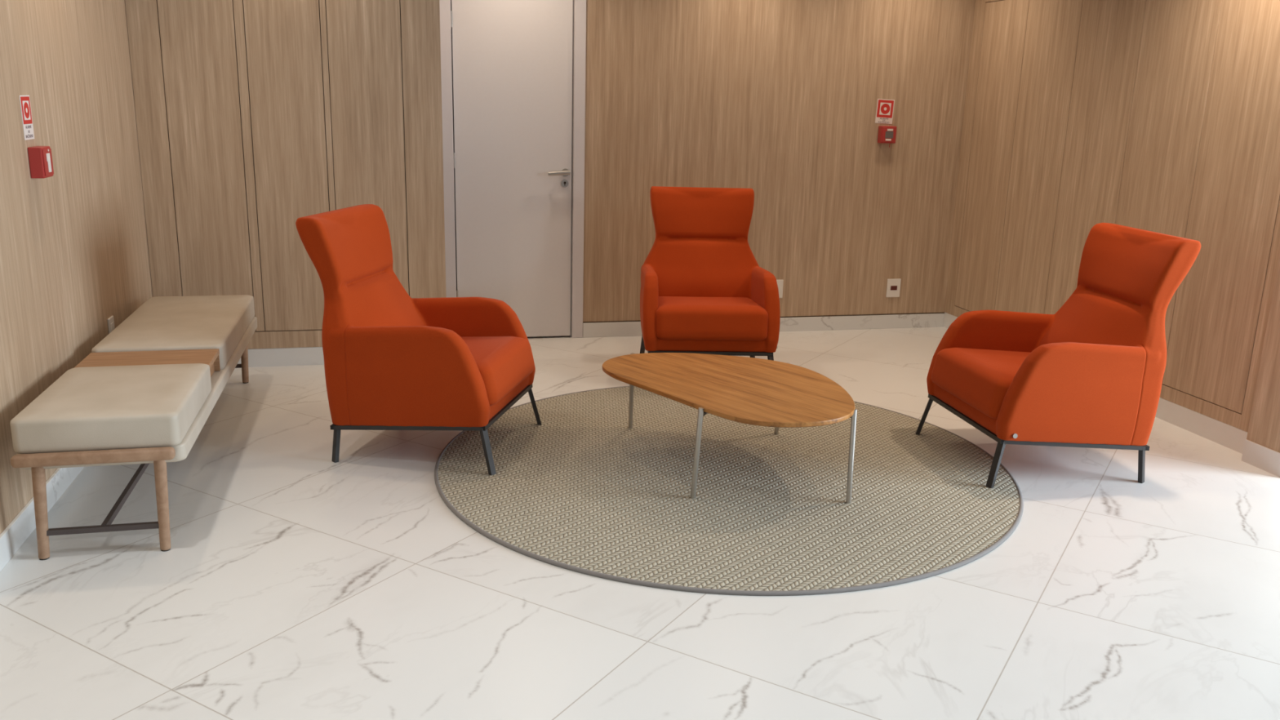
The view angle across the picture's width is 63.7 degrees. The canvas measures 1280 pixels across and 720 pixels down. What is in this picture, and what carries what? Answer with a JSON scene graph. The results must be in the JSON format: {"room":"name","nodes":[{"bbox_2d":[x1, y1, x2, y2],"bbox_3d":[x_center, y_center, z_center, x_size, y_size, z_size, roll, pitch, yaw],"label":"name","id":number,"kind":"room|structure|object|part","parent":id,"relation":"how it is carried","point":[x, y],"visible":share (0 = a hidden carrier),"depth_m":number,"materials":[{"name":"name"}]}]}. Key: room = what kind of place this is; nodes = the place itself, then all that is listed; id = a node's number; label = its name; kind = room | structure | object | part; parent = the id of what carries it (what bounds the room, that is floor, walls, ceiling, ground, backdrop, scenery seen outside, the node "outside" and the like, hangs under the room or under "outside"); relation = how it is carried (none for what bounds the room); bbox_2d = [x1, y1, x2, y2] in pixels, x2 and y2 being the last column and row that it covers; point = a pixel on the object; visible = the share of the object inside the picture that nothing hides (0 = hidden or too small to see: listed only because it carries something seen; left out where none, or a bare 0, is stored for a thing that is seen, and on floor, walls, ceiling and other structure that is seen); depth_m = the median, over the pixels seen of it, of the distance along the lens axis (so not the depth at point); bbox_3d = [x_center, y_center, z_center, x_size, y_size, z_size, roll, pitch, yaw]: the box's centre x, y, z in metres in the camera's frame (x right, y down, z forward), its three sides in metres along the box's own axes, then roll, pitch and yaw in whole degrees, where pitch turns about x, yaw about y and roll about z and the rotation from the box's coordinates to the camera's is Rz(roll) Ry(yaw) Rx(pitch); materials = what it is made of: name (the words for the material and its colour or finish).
{"room":"lobby waiting area","nodes":[
{"label":"lobby waiting area","id":0,"kind":"room"},
{"bbox_2d":[0,0,152,534],"bbox_3d":[-1.661,-0.197,1.292,0.100,2.700,9.700,-2,15,-13],"label":"wall","id":1,"kind":"structure","parent":0,"point":[74,256],"depth_m":4.07,"materials":[{"name":"brown wood"}]},
{"bbox_2d":[19,95,34,140],"bbox_3d":[-2.207,-0.873,3.708,0.003,0.155,0.105,-2,15,-13],"label":"sign","id":2,"kind":"object","parent":1,"relation":"attached to","point":[25,107],"visible":1,"depth_m":3.70,"materials":[{"name":"white plastic"}]},
{"bbox_2d":[27,146,53,178],"bbox_3d":[-2.191,-0.725,3.770,0.051,0.110,0.110,-2,15,-13],"label":"fire alarm","id":3,"kind":"object","parent":1,"relation":"attached to","point":[40,157],"visible":1,"depth_m":3.73,"materials":[{"name":"red plastic"}]},
{"bbox_2d":[0,466,84,572],"bbox_3d":[-1.572,1.131,1.359,0.012,0.100,9.130,-2,15,-13],"label":"baseboard","id":4,"kind":"structure","parent":1,"relation":"attached to","point":[24,524],"depth_m":3.55,"materials":[{"name":"stone"}]},
{"bbox_2d":[107,315,115,333],"bbox_3d":[-2.414,-0.135,4.709,0.010,0.122,0.080,-2,15,-13],"label":"wall socket","id":5,"kind":"object","parent":1,"relation":"attached to","point":[111,326],"visible":0.54,"depth_m":4.68,"materials":[{"name":"white plastic"}]},
{"bbox_2d":[0,326,1279,719],"bbox_3d":[2.419,0.999,2.590,8.568,0.060,9.656,-2,15,-13],"label":"floor","id":6,"kind":"structure","parent":0,"point":[293,582],"depth_m":3.18,"materials":[{"name":"stone"}]},
{"bbox_2d":[9,294,257,559],"bbox_3d":[-1.990,0.154,4.344,0.507,0.492,2.193,-2,15,-13],"label":"upholstered bench","id":7,"kind":"object","parent":6,"relation":"on","point":[145,393],"visible":1,"depth_m":3.54,"materials":[{"name":"brown wood"}]},
{"bbox_3d":[-1.943,0.486,3.340,0.060,0.339,0.039,4,15,12],"label":"leg","id":8,"kind":"part","parent":7,"relation":"part of","materials":[{"name":"brown wood"}]},
{"bbox_3d":[-1.748,0.311,3.300,0.477,0.040,0.037,-2,15,-13],"label":"rail","id":9,"kind":"part","parent":7,"relation":"part of","materials":[{"name":"brown wood"}]},
{"bbox_2d":[9,363,211,453],"bbox_3d":[-1.822,0.153,3.614,0.497,0.120,0.675,-2,15,-13],"label":"seat cushion","id":10,"kind":"object","parent":7,"relation":"on","point":[90,409],"depth_m":3.39,"materials":[{"name":"beige leather"}]},
{"bbox_2d":[74,348,220,377],"bbox_3d":[-1.936,0.041,4.066,0.483,0.092,0.280,-2,15,-13],"label":"tray","id":11,"kind":"object","parent":7,"relation":"on","point":[97,357],"depth_m":4.09,"materials":[{"name":"brown wood"}]},
{"bbox_3d":[-1.587,0.473,3.426,0.053,0.338,0.039,14,19,40],"label":"leg","id":12,"kind":"part","parent":7,"relation":"part of","materials":[{"name":"brown wood"}]},
{"bbox_2d":[91,294,254,369],"bbox_3d":[-2.096,-0.138,4.724,0.497,0.120,1.118,-2,15,-13],"label":"seat cushion","id":13,"kind":"object","parent":7,"relation":"on","point":[224,324],"depth_m":4.57,"materials":[{"name":"beige leather"}]},
{"bbox_3d":[-2.076,-0.046,5.406,0.039,0.339,0.060,-9,17,-34],"label":"leg","id":14,"kind":"part","parent":7,"relation":"part of","materials":[{"name":"brown wood"}]},
{"bbox_2d":[124,0,446,367],"bbox_3d":[-1.901,-1.334,5.718,1.555,2.698,0.468,-2,15,-13],"label":"wall","id":15,"kind":"structure","parent":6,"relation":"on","point":[255,117],"depth_m":5.52,"materials":[{"name":"brown wood"}]},
{"bbox_3d":[-2.282,-1.363,5.378,0.358,2.492,0.020,-2,15,-13],"label":"door","id":16,"kind":"part","parent":15,"relation":"part of","materials":[{"name":"brown wood"}]},
{"bbox_3d":[-1.877,-0.025,5.837,1.543,0.104,0.032,-2,15,-13],"label":"skirting","id":17,"kind":"part","parent":15,"relation":"part of","materials":[{"name":"stone"}]},
{"bbox_3d":[-1.878,-0.120,5.803,1.554,0.096,0.020,-2,15,-13],"label":"plinth rail","id":18,"kind":"part","parent":15,"relation":"part of","materials":[{"name":"brown wood"}]},
{"bbox_3d":[-1.875,-1.377,5.474,0.372,2.492,0.020,-2,15,-13],"label":"door","id":19,"kind":"part","parent":15,"relation":"part of","materials":[{"name":"brown wood"}]},
{"bbox_3d":[-1.476,-1.392,5.569,0.376,2.492,0.020,-2,15,-13],"label":"door","id":20,"kind":"part","parent":15,"relation":"part of","materials":[{"name":"brown wood"}]},
{"bbox_3d":[-1.146,-1.412,5.884,0.005,2.593,0.468,-2,15,-13],"label":"panel","id":21,"kind":"part","parent":15,"relation":"part of","materials":[{"name":"brown wood"}]},
{"bbox_2d":[295,204,541,475],"bbox_3d":[-0.935,-0.125,4.480,0.860,1.015,0.736,4,15,10],"label":"armchair","id":22,"kind":"object","parent":6,"relation":"on","point":[393,360],"visible":1,"depth_m":4.22,"materials":[{"name":"orange fabric"}]},
{"bbox_3d":[-1.275,0.353,4.323,0.026,0.151,0.036,15,20,42],"label":"leg","id":23,"kind":"part","parent":22,"relation":"part of","materials":[{"name":"black metal"}]},
{"bbox_3d":[-1.131,-0.077,4.530,0.286,0.573,0.709,4,15,10],"label":"backrest","id":24,"kind":"part","parent":22,"relation":"part of","materials":[{"name":"orange fabric"}]},
{"bbox_3d":[-0.901,0.076,4.188,0.601,0.443,0.096,4,15,10],"label":"armrest","id":25,"kind":"part","parent":22,"relation":"part of","materials":[{"name":"orange fabric"}]},
{"bbox_3d":[-0.898,0.200,4.554,0.679,0.072,0.668,4,15,10],"label":"frame","id":26,"kind":"part","parent":22,"relation":"part of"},
{"bbox_3d":[-0.781,-0.077,4.798,0.601,0.443,0.096,4,15,10],"label":"armrest","id":27,"kind":"part","parent":22,"relation":"part of","materials":[{"name":"orange fabric"}]},
{"bbox_3d":[-0.621,0.369,4.195,0.068,0.192,0.026,12,18,35],"label":"leg","id":28,"kind":"part","parent":22,"relation":"part of","materials":[{"name":"black metal"}]},
{"bbox_2d":[461,336,533,405],"bbox_3d":[-0.820,0.043,4.500,0.585,0.223,0.600,4,15,10],"label":"seat cushion","id":29,"kind":"object","parent":22,"relation":"on","point":[504,365],"depth_m":4.44,"materials":[{"name":"orange fabric"}]},
{"bbox_3d":[-0.852,0.157,4.535,0.585,0.117,0.544,4,15,10],"label":"seat","id":30,"kind":"part","parent":22,"relation":"part of","materials":[{"name":"orange fabric"}]},
{"bbox_3d":[-0.496,0.211,4.825,0.068,0.192,0.026,-2,15,-15],"label":"leg","id":31,"kind":"part","parent":22,"relation":"part of","materials":[{"name":"black metal"}]},
{"bbox_2d":[640,186,780,360],"bbox_3d":[0.368,-0.426,5.785,0.736,1.015,0.860,1,14,-3],"label":"armchair","id":32,"kind":"object","parent":6,"relation":"on","point":[704,290],"visible":1,"depth_m":5.89,"materials":[{"name":"orange fabric"}]},
{"bbox_3d":[0.018,-0.079,6.139,0.036,0.151,0.026,10,17,30],"label":"leg","id":33,"kind":"part","parent":32,"relation":"part of","materials":[{"name":"black metal"}]},
{"bbox_3d":[0.050,-0.287,5.703,0.096,0.443,0.601,1,14,-3],"label":"armrest","id":34,"kind":"part","parent":32,"relation":"part of","materials":[{"name":"orange fabric"}]},
{"bbox_3d":[0.357,-0.414,5.992,0.709,0.573,0.286,1,14,-3],"label":"backrest","id":35,"kind":"part","parent":32,"relation":"part of","materials":[{"name":"orange fabric"}]},
{"bbox_3d":[0.362,-0.092,5.822,0.668,0.072,0.679,1,14,-3],"label":"frame","id":36,"kind":"part","parent":32,"relation":"part of","materials":[{"name":"black metal"}]},
{"bbox_3d":[0.365,-0.127,5.766,0.544,0.117,0.585,1,14,-3],"label":"seat","id":37,"kind":"part","parent":32,"relation":"part of","materials":[{"name":"orange fabric"}]},
{"bbox_2d":[656,296,768,341],"bbox_3d":[0.370,-0.237,5.709,0.600,0.223,0.585,1,14,-3],"label":"seat cushion","id":38,"kind":"object","parent":32,"relation":"on","point":[678,318],"depth_m":5.44,"materials":[{"name":"orange fabric"}]},
{"bbox_3d":[0.689,-0.280,5.736,0.096,0.443,0.601,1,14,-3],"label":"armrest","id":39,"kind":"part","parent":32,"relation":"part of","materials":[{"name":"orange fabric"}]},
{"bbox_3d":[0.707,0.063,5.520,0.026,0.192,0.068,-6,16,-28],"label":"leg","id":40,"kind":"part","parent":32,"relation":"part of","materials":[{"name":"black metal"}]},
{"bbox_2d":[434,386,1023,595],"bbox_3d":[0.357,0.437,4.433,2.440,0.012,2.440,-2,15,-13],"label":"round rug","id":41,"kind":"object","parent":6,"relation":"on","point":[583,491],"visible":0.84,"depth_m":4.03,"materials":[{"name":"fabric"}]},
{"bbox_2d":[602,352,857,503],"bbox_3d":[0.349,0.269,4.316,0.915,0.373,1.162,-2,15,-13],"label":"coffee table","id":42,"kind":"object","parent":41,"relation":"on","point":[759,392],"visible":1,"depth_m":4.17,"materials":[{"name":"brown wood"}]},
{"bbox_3d":[-0.039,0.144,4.771,0.021,0.370,0.065,0,14,-5],"label":"leg","id":43,"kind":"part","parent":42,"relation":"part of","materials":[{"name":"silver metal"}]},
{"bbox_3d":[0.219,0.359,3.957,0.043,0.369,0.021,12,18,35],"label":"leg","id":44,"kind":"part","parent":42,"relation":"part of","materials":[{"name":"silver metal"}]},
{"bbox_3d":[0.648,0.178,4.700,0.021,0.372,0.145,-1,15,-8],"label":"leg","id":45,"kind":"part","parent":42,"relation":"part of","materials":[{"name":"silver metal"}]},
{"bbox_3d":[0.815,0.370,3.971,0.021,0.370,0.052,2,14,3],"label":"leg","id":46,"kind":"part","parent":42,"relation":"part of","materials":[{"name":"silver metal"}]},
{"bbox_2d":[915,222,1200,488],"bbox_3d":[1.789,-0.055,4.477,0.860,1.015,0.736,-1,15,-10],"label":"armchair","id":47,"kind":"object","parent":6,"relation":"on","point":[1089,373],"visible":1,"depth_m":4.24,"materials":[{"name":"orange fabric"}]},
{"bbox_3d":[1.335,0.258,4.823,0.068,0.192,0.026,5,15,15],"label":"leg","id":48,"kind":"part","parent":47,"relation":"part of","materials":[{"name":"black metal"}]},
{"bbox_3d":[1.692,0.222,4.532,0.585,0.117,0.544,-1,15,-10],"label":"seat","id":49,"kind":"part","parent":47,"relation":"part of","materials":[{"name":"orange fabric"}]},
{"bbox_2d":[931,347,1030,418],"bbox_3d":[1.666,0.106,4.497,0.585,0.223,0.600,-1,15,-10],"label":"seat cushion","id":50,"kind":"object","parent":47,"relation":"on","point":[975,383],"depth_m":4.45,"materials":[{"name":"orange fabric"}]},
{"bbox_3d":[1.633,-0.015,4.795,0.601,0.443,0.096,-1,15,-10],"label":"armrest","id":51,"kind":"part","parent":47,"relation":"part of","materials":[{"name":"orange fabric"}]},
{"bbox_3d":[1.450,0.422,4.192,0.068,0.192,0.026,-9,18,-35],"label":"leg","id":52,"kind":"part","parent":47,"relation":"part of","materials":[{"name":"black metal"}]},
{"bbox_3d":[1.735,0.267,4.552,0.679,0.072,0.668,-1,15,-10],"label":"frame","id":53,"kind":"part","parent":47,"relation":"part of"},
{"bbox_3d":[1.745,0.144,4.185,0.601,0.443,0.096,-1,15,-10],"label":"armrest","id":54,"kind":"part","parent":47,"relation":"part of","materials":[{"name":"orange fabric"}]},
{"bbox_3d":[1.982,0.002,4.527,0.286,0.573,0.709,-1,15,-10],"label":"backrest","id":55,"kind":"part","parent":47,"relation":"part of","materials":[{"name":"orange fabric"}]},
{"bbox_3d":[2.104,0.439,4.320,0.026,0.151,0.036,-12,20,-42],"label":"leg","id":56,"kind":"part","parent":47,"relation":"part of","materials":[{"name":"black metal"}]},
{"bbox_2d":[943,0,1279,453],"bbox_3d":[2.579,-1.203,5.646,0.182,2.698,2.779,-2,15,-13],"label":"wall","id":57,"kind":"structure","parent":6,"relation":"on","point":[1157,116],"depth_m":5.29,"materials":[{"name":"brown wood"}]},
{"bbox_3d":[2.259,-1.276,6.634,0.018,1.978,0.478,-2,15,-13],"label":"door","id":58,"kind":"part","parent":57,"relation":"part of","materials":[{"name":"brown wood"}]},
{"bbox_3d":[2.528,-2.246,5.358,0.018,0.538,2.533,-2,15,-13],"label":"panel","id":59,"kind":"part","parent":57,"relation":"part of","materials":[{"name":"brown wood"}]},
{"bbox_3d":[2.375,-1.153,6.166,0.018,1.978,0.508,-2,15,-13],"label":"door","id":60,"kind":"part","parent":57,"relation":"part of","materials":[{"name":"brown wood"}]},
{"bbox_3d":[2.494,-1.027,5.685,0.018,1.978,0.508,-2,15,-13],"label":"door","id":61,"kind":"part","parent":57,"relation":"part of","materials":[{"name":"brown wood"}]},
{"bbox_3d":[2.476,0.057,5.944,0.032,0.105,2.767,-2,15,-13],"label":"skirting","id":62,"kind":"part","parent":57,"relation":"part of","materials":[{"name":"stone"}]},
{"bbox_3d":[2.472,-0.029,5.925,0.018,0.068,2.533,-2,15,-13],"label":"plinth rail","id":63,"kind":"part","parent":57,"relation":"part of","materials":[{"name":"brown wood"}]},
{"bbox_3d":[2.613,-0.901,5.203,0.018,1.978,0.508,-2,15,-13],"label":"door","id":64,"kind":"part","parent":57,"relation":"part of","materials":[{"name":"brown wood"}]},
{"bbox_3d":[2.732,-0.775,4.721,0.018,1.978,0.508,-2,15,-13],"label":"door","id":65,"kind":"part","parent":57,"relation":"part of","materials":[{"name":"brown wood"}]},
{"bbox_2d":[582,0,975,323],"bbox_3d":[-0.196,-1.472,6.421,5.210,2.700,0.100,-2,15,-13],"label":"wall","id":66,"kind":"structure","parent":0,"point":[777,100],"depth_m":6.64,"materials":[{"name":"brown wood"}]},
{"bbox_2d":[439,0,586,337],"bbox_3d":[-0.769,-1.177,6.300,0.869,2.160,0.127,-2,15,-13],"label":"door","id":67,"kind":"structure","parent":66,"relation":"in","point":[513,72],"depth_m":6.29,"materials":[{"name":"grey laminate"}]},
{"bbox_3d":[-0.499,-1.153,6.344,0.140,0.050,0.071,-2,15,-13],"label":"handle","id":68,"kind":"part","parent":67,"relation":"part of","materials":[{"name":"silver metal"}]},
{"bbox_2d":[582,312,944,337],"bbox_3d":[0.885,-0.236,6.953,2.579,0.095,0.012,-2,15,-13],"label":"baseboard","id":69,"kind":"structure","parent":66,"relation":"attached to","point":[926,320],"depth_m":7.04,"materials":[{"name":"stone"}]},
{"bbox_2d":[776,280,783,297],"bbox_3d":[0.915,-0.476,6.898,0.090,0.124,0.010,-2,15,-13],"label":"wall socket","id":70,"kind":"object","parent":66,"relation":"attached to","point":[780,282],"visible":0.48,"depth_m":6.90,"materials":[{"name":"white plastic"}]},
{"bbox_2d":[875,98,894,124],"bbox_3d":[1.610,-1.634,6.770,0.128,0.160,0.003,-2,15,-13],"label":"sign","id":71,"kind":"object","parent":66,"relation":"attached to","point":[885,108],"visible":1,"depth_m":6.77,"materials":[{"name":"white plastic"}]},
{"bbox_2d":[877,125,896,147],"bbox_3d":[1.629,-1.472,6.792,0.110,0.138,0.051,-2,15,-13],"label":"fire alarm","id":72,"kind":"object","parent":66,"relation":"attached to","point":[886,134],"visible":1,"depth_m":6.77,"materials":[{"name":"red plastic"}]},
{"bbox_3d":[1.638,-1.479,6.765,0.056,0.044,0.002,-2,15,-13],"label":"glass pane","id":73,"kind":"part","parent":72,"relation":"part of","materials":[{"name":"grey plastic"}]},
{"bbox_2d":[885,278,901,297],"bbox_3d":[1.748,-0.496,7.098,0.100,0.128,0.010,-2,15,-13],"label":"wall socket","id":74,"kind":"object","parent":66,"relation":"attached to","point":[893,287],"visible":1,"depth_m":7.09,"materials":[{"name":"white plastic"}]},
{"bbox_2d":[1246,254,1279,453],"bbox_3d":[2.897,-0.881,4.214,0.258,2.600,0.218,-2,15,-13],"label":"wall","id":75,"kind":"structure","parent":0,"point":[1264,429],"depth_m":4.47,"materials":[{"name":"brown wood"}]},
{"bbox_2d":[1241,439,1279,477],"bbox_3d":[2.861,0.427,4.544,0.266,0.100,0.226,-2,15,-13],"label":"baseboard","id":76,"kind":"structure","parent":75,"relation":"attached to","point":[1260,456],"depth_m":4.52,"materials":[{"name":"stone"}]}
]}

